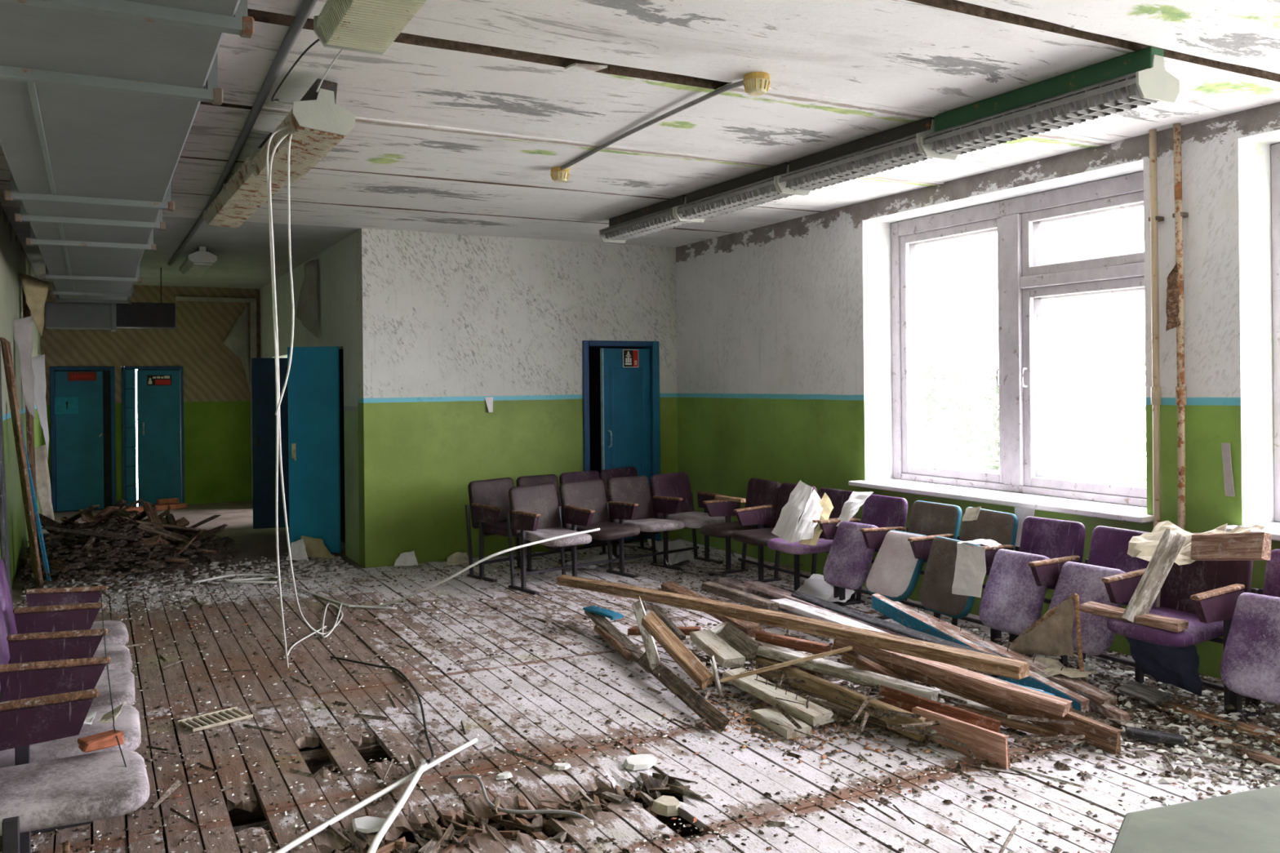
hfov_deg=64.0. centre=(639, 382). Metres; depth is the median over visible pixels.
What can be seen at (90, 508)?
board
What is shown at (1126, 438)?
shrub
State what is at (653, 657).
splintered lath
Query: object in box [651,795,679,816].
chunk
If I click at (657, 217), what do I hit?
light
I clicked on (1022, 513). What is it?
cloth
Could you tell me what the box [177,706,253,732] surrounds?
grille
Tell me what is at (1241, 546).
wooden plank
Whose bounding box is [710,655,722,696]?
splintered lath
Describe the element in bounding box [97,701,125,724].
paper curl
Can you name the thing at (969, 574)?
cloth
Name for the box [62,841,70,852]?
support rod
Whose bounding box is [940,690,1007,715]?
wooden plank
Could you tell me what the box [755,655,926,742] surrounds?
timber beam
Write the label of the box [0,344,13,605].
leaning board
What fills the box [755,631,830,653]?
timber beam
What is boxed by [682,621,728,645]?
splintered lath
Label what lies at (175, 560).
batten
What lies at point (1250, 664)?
row of chairs
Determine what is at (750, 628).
wooden plank
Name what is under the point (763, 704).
pile sawdust
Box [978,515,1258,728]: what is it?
row of chairs
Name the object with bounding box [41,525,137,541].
board
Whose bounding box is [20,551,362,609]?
debris
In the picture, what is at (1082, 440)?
ground
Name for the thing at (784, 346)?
wall
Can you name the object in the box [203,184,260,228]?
light
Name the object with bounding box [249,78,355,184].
light
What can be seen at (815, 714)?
wooden plank
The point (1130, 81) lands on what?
light
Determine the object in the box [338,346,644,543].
door frame
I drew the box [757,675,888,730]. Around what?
wooden plank
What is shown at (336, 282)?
wall
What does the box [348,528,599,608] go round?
cable
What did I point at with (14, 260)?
wall
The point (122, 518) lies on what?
board
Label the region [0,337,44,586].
leaning board
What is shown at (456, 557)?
chunk
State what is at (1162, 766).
debris
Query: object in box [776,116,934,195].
light
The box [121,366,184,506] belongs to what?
door
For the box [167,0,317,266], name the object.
conduit
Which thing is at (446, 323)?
wall
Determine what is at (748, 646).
plank offcut
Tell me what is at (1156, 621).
wooden plank
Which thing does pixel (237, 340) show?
strip
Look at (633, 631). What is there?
plank offcut
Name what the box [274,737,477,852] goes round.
cable trunking
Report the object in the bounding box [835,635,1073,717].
timber beam
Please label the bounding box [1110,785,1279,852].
table
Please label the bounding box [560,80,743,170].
pipe
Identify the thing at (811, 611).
wooden plank
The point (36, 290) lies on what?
strip
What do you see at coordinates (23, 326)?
strip
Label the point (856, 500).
cloth
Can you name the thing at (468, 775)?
cable
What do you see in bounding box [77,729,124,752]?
fragment
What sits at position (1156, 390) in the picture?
pipe
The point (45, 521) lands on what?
board
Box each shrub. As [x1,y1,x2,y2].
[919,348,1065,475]
[1107,357,1146,484]
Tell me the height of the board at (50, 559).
0.124 m
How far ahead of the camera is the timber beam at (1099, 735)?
4.61 m
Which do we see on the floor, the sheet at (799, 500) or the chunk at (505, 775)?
the chunk at (505, 775)
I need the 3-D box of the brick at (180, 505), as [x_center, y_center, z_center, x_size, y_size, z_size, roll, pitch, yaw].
[-6.160,1.644,13.593,0.120,0.065,0.250,-1,0,33]
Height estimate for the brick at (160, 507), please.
0.065 m
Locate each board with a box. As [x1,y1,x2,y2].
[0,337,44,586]
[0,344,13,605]
[19,552,71,573]
[20,551,98,578]
[21,546,71,568]
[22,284,39,546]
[27,535,35,582]
[39,513,66,534]
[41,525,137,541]
[44,533,68,541]
[46,540,62,550]
[59,516,78,524]
[61,504,100,525]
[73,534,160,568]
[74,533,102,542]
[77,506,119,528]
[79,509,95,523]
[79,525,103,552]
[106,498,128,519]
[107,517,167,530]
[112,509,137,518]
[117,515,136,532]
[121,497,142,510]
[122,504,156,525]
[133,520,214,535]
[136,523,201,548]
[142,518,150,537]
[142,537,178,544]
[151,517,190,537]
[151,545,218,554]
[157,507,170,518]
[165,511,179,533]
[174,524,227,546]
[177,528,204,554]
[178,515,220,534]
[878,684,1000,733]
[911,706,1010,769]
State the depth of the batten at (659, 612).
6.04 m
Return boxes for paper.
[962,506,982,522]
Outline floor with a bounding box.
[0,500,1279,852]
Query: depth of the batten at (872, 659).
5.20 m
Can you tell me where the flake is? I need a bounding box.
[484,397,493,412]
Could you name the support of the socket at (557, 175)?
attached to the ceiling
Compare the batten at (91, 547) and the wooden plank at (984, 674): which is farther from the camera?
the batten at (91, 547)
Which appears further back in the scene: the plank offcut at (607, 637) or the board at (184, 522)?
the board at (184, 522)
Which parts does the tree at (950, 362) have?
stem, stem, stem, stem, stem, stem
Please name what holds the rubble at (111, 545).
on the floor
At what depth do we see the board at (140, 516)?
9.95 m
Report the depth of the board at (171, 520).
10.04 m
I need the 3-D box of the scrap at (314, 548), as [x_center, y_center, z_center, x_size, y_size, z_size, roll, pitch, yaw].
[-3.016,1.540,9.604,0.344,0.202,0.125,-1,0,7]
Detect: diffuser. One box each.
[184,262,212,275]
[224,155,286,204]
[252,109,344,183]
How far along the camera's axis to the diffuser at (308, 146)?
4.92 m
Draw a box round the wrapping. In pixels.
[1008,657,1096,678]
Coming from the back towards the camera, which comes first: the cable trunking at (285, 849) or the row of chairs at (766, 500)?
the row of chairs at (766, 500)
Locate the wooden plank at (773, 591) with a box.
[742,581,910,638]
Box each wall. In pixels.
[0,203,41,588]
[40,282,260,512]
[259,231,359,564]
[355,228,678,568]
[675,102,1279,679]
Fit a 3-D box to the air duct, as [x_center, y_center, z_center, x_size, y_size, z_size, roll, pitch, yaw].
[-3.150,-1.112,5.886,0.737,0.486,11.332,-1,0,-28]
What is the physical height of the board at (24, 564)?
0.143 m
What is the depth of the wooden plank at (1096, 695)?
5.29 m
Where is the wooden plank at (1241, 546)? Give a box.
[1190,531,1271,560]
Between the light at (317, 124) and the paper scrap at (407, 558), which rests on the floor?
the paper scrap at (407, 558)
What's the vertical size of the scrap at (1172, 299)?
0.384 m
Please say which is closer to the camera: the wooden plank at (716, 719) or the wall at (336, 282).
the wooden plank at (716, 719)
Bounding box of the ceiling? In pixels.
[0,0,1279,288]
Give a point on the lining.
(1143, 549)
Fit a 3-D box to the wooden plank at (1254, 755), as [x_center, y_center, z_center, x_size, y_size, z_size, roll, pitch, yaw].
[2.577,1.566,4.324,0.052,0.032,0.362,-1,0,-20]
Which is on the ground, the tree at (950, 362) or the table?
the tree at (950, 362)
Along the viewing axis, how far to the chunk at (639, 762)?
4.31 m
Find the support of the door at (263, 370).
in the wall at (336, 282)
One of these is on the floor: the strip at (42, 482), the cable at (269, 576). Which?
the cable at (269, 576)
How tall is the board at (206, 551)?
0.200 m
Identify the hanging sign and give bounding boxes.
[44,267,175,331]
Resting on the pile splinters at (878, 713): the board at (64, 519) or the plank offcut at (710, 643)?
the plank offcut at (710, 643)
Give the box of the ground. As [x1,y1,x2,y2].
[919,409,1146,483]
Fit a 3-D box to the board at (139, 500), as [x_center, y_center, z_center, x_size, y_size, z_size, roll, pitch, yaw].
[-5.250,1.317,10.258,0.508,0.292,0.081,-1,0,-18]
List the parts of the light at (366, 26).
wire, louvre blade, grille rail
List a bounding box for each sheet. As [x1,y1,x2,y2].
[564,553,618,568]
[646,539,695,565]
[770,480,822,543]
[796,573,854,603]
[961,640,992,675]
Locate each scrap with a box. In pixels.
[286,538,308,560]
[301,535,333,558]
[393,550,418,566]
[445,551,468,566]
[1116,680,1171,706]
[1123,726,1186,746]
[1165,262,1180,332]
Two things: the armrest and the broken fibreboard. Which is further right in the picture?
the broken fibreboard
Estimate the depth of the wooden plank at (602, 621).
6.25 m
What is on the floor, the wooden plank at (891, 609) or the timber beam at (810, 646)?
the wooden plank at (891, 609)
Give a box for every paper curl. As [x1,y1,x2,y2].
[83,711,96,725]
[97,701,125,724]
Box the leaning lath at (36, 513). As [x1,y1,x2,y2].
[20,418,51,581]
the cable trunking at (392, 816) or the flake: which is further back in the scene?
the flake
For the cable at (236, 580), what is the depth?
8.46 m
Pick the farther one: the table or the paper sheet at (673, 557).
the paper sheet at (673, 557)
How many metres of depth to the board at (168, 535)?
9.56 m
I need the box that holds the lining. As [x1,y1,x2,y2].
[1124,522,1266,564]
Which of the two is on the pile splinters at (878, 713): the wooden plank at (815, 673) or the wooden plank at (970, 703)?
the wooden plank at (815, 673)
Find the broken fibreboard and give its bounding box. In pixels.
[1006,593,1086,682]
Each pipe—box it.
[1148,128,1164,607]
[1172,123,1188,529]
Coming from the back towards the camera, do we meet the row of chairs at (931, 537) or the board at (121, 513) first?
the board at (121, 513)
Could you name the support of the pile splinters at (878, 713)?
on the floor
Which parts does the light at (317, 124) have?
grille rail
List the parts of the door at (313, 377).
handle plate, handle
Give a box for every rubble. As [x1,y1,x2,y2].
[17,515,252,605]
[100,537,1279,852]
[593,611,1201,852]
[822,628,1279,802]
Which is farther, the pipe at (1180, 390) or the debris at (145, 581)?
the debris at (145, 581)
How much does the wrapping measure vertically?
0.072 m
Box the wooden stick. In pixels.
[719,645,853,682]
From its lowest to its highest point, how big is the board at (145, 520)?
0.210 m
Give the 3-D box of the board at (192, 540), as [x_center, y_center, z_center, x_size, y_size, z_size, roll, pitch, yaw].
[-4.128,1.461,9.427,0.060,0.116,0.820,-1,0,-11]
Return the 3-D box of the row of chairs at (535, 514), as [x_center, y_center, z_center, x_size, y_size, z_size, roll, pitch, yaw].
[-0.126,1.216,8.561,2.007,0.798,0.599,-1,0,-40]
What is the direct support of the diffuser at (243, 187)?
attached to the light at (243, 187)
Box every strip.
[13,314,35,418]
[18,273,48,336]
[32,353,48,460]
[34,444,54,520]
[222,304,250,395]
[296,258,318,338]
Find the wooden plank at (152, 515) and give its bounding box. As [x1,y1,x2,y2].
[141,500,173,555]
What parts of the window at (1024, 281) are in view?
frame post, sash, sash, handle, sill, rail, handle, sash, sash, sash, sash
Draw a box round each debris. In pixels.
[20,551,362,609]
[928,628,1279,805]
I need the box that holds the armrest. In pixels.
[714,495,746,502]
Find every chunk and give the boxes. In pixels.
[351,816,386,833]
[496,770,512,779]
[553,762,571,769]
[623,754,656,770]
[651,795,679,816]
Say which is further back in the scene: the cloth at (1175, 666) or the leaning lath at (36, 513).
the leaning lath at (36, 513)
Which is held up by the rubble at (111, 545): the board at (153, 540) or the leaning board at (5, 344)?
the board at (153, 540)
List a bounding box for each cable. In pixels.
[191,573,278,583]
[253,573,396,609]
[266,124,326,667]
[268,130,342,637]
[275,131,294,415]
[329,656,434,762]
[449,773,592,822]
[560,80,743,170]
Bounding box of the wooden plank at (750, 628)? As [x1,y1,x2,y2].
[660,581,763,637]
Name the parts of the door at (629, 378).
handle, panel, panel moulding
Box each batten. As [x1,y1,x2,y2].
[80,540,95,568]
[135,555,188,562]
[651,604,685,639]
[840,650,905,679]
[855,652,913,681]
[1088,701,1130,724]
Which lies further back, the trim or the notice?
the trim
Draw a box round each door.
[49,366,115,512]
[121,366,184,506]
[251,357,288,528]
[287,346,341,553]
[582,340,661,546]
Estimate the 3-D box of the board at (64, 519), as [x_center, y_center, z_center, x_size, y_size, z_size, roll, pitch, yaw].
[-5.549,1.346,9.958,0.061,0.148,0.597,-1,0,-19]
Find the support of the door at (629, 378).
in the wall at (446, 323)
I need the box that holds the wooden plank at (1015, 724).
[955,704,1057,737]
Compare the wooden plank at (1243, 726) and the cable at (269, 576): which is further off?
the cable at (269, 576)
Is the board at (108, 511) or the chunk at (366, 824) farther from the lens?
the board at (108, 511)
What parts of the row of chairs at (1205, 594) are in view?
leg, seat, backrest, armrest, leg, seat, backrest, armrest, leg, seat, backrest, armrest, leg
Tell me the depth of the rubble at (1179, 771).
4.65 m
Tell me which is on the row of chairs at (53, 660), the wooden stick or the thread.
the thread
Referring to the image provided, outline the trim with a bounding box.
[175,296,257,501]
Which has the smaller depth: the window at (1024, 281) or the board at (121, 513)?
the window at (1024, 281)
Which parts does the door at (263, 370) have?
handle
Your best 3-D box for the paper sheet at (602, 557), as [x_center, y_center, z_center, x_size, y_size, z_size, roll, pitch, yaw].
[-0.406,1.587,9.015,0.596,0.076,0.344,-1,0,-34]
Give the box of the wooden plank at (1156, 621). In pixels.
[1079,600,1188,632]
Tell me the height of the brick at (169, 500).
0.065 m
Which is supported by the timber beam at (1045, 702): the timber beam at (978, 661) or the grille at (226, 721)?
the timber beam at (978, 661)
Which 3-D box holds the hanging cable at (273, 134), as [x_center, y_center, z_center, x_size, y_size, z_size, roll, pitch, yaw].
[-1.917,0.249,5.674,0.190,2.841,2.301,-1,0,-14]
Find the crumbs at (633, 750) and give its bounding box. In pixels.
[21,549,1230,852]
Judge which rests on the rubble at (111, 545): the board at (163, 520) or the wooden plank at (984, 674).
the board at (163, 520)
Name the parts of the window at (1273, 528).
sill, frame post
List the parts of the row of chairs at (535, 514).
leg, armrest, backrest, seat, leg, armrest, backrest, seat, leg, armrest, backrest, seat, leg, armrest, backrest, seat, armrest, leg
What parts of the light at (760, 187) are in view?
louvre blade, louvre blade, louvre blade, louvre blade, louvre blade, louvre blade, louvre blade, louvre blade, grille rail, louvre blade, louvre blade, grille rail, louvre blade, louvre blade, louvre blade, louvre blade, louvre blade, louvre blade, louvre blade, louvre blade, louvre blade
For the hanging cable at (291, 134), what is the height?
1.324 m
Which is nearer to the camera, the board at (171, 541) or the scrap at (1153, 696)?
the scrap at (1153, 696)
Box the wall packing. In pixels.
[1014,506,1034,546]
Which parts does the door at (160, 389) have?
panel, panel, panel, panel, panel, panel, panel, handle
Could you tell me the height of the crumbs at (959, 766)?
0.017 m
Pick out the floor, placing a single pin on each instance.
(616, 805)
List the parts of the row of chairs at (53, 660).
backrest, backrest, leg, leg, armrest, armrest, armrest, armrest, armrest, seat, seat, seat, seat, seat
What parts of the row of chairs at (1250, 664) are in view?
leg, seat, backrest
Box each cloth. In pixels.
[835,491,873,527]
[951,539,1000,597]
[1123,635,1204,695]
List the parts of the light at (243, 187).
grille rail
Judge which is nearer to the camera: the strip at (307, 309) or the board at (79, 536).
the board at (79, 536)
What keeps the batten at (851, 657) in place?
on the wooden plank at (847, 673)
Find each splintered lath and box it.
[631,596,662,670]
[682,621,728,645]
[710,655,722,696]
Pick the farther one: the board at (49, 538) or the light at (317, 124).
the board at (49, 538)
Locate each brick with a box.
[120,506,143,512]
[155,504,168,511]
[156,497,178,504]
[167,502,186,510]
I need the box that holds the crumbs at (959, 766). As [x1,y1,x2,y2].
[22,543,1279,852]
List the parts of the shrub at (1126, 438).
stem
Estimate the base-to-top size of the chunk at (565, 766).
0.015 m
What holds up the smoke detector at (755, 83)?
attached to the ceiling
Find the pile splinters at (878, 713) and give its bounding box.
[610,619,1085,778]
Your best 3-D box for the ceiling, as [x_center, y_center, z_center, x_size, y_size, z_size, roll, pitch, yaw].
[-0.773,-1.484,6.623,6.500,0.230,18.800,-1,0,-28]
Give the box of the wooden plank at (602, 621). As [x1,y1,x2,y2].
[584,610,650,673]
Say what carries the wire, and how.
hanging from the ceiling
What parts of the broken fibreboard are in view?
panel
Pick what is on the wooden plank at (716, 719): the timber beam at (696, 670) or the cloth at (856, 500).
the timber beam at (696, 670)
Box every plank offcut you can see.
[582,604,623,620]
[593,624,634,661]
[627,626,701,635]
[689,629,745,667]
[717,622,762,662]
[719,577,753,592]
[751,707,812,739]
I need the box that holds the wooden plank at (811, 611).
[771,598,890,634]
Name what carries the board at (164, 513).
on the rubble at (111, 545)
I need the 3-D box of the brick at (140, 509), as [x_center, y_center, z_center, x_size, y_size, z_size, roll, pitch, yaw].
[-6.557,1.648,13.211,0.250,0.065,0.120,-1,0,-40]
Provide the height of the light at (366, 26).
0.200 m
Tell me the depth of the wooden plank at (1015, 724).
4.64 m
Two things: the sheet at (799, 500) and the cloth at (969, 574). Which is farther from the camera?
the sheet at (799, 500)
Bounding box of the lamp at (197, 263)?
[179,246,217,275]
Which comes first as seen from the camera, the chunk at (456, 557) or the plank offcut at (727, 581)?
the plank offcut at (727, 581)
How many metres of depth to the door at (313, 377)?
9.69 m
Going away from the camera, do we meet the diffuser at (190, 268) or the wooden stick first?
the wooden stick
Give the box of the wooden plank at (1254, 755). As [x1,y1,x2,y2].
[1209,736,1279,765]
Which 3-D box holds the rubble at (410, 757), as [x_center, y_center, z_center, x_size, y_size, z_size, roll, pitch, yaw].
[-0.484,1.568,5.960,5.898,0.059,7.201,-1,0,-28]
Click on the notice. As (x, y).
(1225, 447)
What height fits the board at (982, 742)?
0.138 m
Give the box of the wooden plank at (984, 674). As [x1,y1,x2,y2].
[983,674,1055,696]
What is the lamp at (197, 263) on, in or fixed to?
attached to the ceiling
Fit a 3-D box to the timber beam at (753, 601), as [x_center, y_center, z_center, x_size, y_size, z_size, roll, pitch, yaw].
[0.681,1.496,7.174,0.082,0.121,1.100,-1,0,-20]
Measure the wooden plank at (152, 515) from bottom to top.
0.491 m
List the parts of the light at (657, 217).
louvre blade, louvre blade, louvre blade, louvre blade, louvre blade, louvre blade, grille rail, louvre blade, louvre blade, louvre blade, louvre blade, grille rail, louvre blade, louvre blade, louvre blade, louvre blade, louvre blade, louvre blade, louvre blade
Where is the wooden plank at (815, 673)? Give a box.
[752,654,822,677]
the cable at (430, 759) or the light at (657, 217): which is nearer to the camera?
the cable at (430, 759)
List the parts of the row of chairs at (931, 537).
armrest, leg, seat, armrest, backrest, seat, armrest, backrest, leg, seat, backrest, leg, armrest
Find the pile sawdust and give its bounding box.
[662,684,945,770]
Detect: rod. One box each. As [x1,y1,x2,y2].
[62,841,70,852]
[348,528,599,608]
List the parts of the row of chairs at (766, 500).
armrest, leg, seat, armrest, seat, leg, backrest, backrest, leg, seat, paper backing, armrest, leg, backrest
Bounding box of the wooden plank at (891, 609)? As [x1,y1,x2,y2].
[871,593,1091,713]
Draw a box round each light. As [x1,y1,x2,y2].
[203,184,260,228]
[222,132,286,205]
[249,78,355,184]
[271,0,426,102]
[599,194,698,243]
[675,162,804,222]
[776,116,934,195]
[920,46,1179,159]
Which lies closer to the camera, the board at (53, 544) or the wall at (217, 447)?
the board at (53, 544)
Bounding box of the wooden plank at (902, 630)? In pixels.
[791,591,998,656]
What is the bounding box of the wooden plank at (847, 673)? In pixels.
[755,640,944,702]
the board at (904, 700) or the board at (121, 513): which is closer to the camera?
the board at (904, 700)
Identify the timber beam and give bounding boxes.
[556,574,1029,679]
[640,611,713,690]
[702,582,779,611]
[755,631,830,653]
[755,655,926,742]
[831,639,1121,755]
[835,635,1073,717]
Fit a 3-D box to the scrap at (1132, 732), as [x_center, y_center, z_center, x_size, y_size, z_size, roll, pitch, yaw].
[2.270,1.560,4.518,0.243,0.032,0.073,-1,0,34]
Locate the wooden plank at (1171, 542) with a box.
[1121,528,1186,623]
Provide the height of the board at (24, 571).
0.166 m
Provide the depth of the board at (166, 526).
9.80 m
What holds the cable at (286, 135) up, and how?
hanging from the light at (317, 124)
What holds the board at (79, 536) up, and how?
on the rubble at (111, 545)
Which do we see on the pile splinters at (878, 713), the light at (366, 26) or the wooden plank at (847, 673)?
the wooden plank at (847, 673)
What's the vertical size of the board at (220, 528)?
0.315 m
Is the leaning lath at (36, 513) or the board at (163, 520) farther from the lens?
the board at (163, 520)
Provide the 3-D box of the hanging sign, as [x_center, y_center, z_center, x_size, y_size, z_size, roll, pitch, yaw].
[-5.987,-0.956,11.603,1.300,0.742,0.440,-1,0,-28]
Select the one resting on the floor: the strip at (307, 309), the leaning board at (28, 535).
the leaning board at (28, 535)
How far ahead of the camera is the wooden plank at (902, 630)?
5.97 m
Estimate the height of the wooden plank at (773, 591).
0.089 m
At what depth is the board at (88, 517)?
9.69 m
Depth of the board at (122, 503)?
10.01 m
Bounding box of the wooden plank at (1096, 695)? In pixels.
[894,601,1116,705]
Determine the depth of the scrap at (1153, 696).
4.99 m
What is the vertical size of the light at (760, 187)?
0.200 m
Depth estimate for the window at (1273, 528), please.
5.47 m
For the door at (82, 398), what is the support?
in the wall at (217, 447)
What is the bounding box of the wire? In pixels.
[316,49,342,92]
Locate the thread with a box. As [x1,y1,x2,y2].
[100,587,135,819]
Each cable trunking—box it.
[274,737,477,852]
[366,760,427,852]
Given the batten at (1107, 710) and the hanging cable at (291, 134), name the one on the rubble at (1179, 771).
the batten at (1107, 710)
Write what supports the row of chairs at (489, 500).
on the floor
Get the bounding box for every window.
[848,170,1153,523]
[1218,142,1279,541]
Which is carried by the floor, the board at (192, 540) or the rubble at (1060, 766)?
the rubble at (1060, 766)
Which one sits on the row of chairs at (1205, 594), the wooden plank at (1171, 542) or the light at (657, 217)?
the wooden plank at (1171, 542)
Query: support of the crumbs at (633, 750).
on the floor
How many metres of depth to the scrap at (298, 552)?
9.47 m
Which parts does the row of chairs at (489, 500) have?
leg, armrest, backrest, seat, leg, backrest, seat, backrest, seat, leg, backrest, seat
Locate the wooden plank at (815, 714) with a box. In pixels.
[722,666,835,726]
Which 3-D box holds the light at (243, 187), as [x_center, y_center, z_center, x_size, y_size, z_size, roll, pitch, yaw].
[-2.247,-1.245,6.053,0.273,0.235,1.137,-1,0,-29]
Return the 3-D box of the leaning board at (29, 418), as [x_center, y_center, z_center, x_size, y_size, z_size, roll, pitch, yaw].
[-5.785,0.363,9.721,0.061,2.604,0.327,-1,0,-15]
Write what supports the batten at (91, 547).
on the rubble at (111, 545)
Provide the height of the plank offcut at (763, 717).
0.049 m
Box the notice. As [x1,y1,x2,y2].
[1221,443,1235,497]
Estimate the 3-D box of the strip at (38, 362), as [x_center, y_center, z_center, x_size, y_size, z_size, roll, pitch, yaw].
[-5.889,0.244,10.025,0.090,1.060,0.227,-1,0,34]
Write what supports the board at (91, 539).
on the rubble at (111, 545)
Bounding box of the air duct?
[0,0,254,304]
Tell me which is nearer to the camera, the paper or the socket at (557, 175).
the paper
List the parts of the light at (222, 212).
grille rail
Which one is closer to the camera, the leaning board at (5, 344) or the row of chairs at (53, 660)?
the row of chairs at (53, 660)
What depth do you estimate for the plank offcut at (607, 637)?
6.11 m
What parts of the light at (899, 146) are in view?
louvre blade, louvre blade, louvre blade, louvre blade, louvre blade, louvre blade, louvre blade, louvre blade, grille rail, louvre blade, grille rail, louvre blade, louvre blade, louvre blade, louvre blade, louvre blade, louvre blade, louvre blade, louvre blade, louvre blade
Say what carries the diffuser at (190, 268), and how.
attached to the lamp at (197, 263)
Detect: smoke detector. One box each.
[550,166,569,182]
[742,71,770,95]
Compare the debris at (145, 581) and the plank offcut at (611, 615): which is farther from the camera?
the debris at (145, 581)
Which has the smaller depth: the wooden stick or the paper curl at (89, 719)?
the paper curl at (89, 719)
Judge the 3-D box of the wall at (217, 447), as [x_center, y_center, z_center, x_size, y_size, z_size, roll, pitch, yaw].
[-6.563,0.261,14.066,2.860,3.440,0.200,-1,0,-28]
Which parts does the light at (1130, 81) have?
louvre blade, louvre blade, louvre blade, louvre blade, louvre blade, louvre blade, louvre blade, louvre blade, louvre blade, grille rail, louvre blade, grille rail, louvre blade, louvre blade, louvre blade, louvre blade, louvre blade, louvre blade, louvre blade, louvre blade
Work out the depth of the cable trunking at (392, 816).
3.78 m
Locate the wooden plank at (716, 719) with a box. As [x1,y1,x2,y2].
[638,651,730,733]
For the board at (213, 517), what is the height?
0.263 m
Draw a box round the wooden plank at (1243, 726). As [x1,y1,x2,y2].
[1155,701,1279,744]

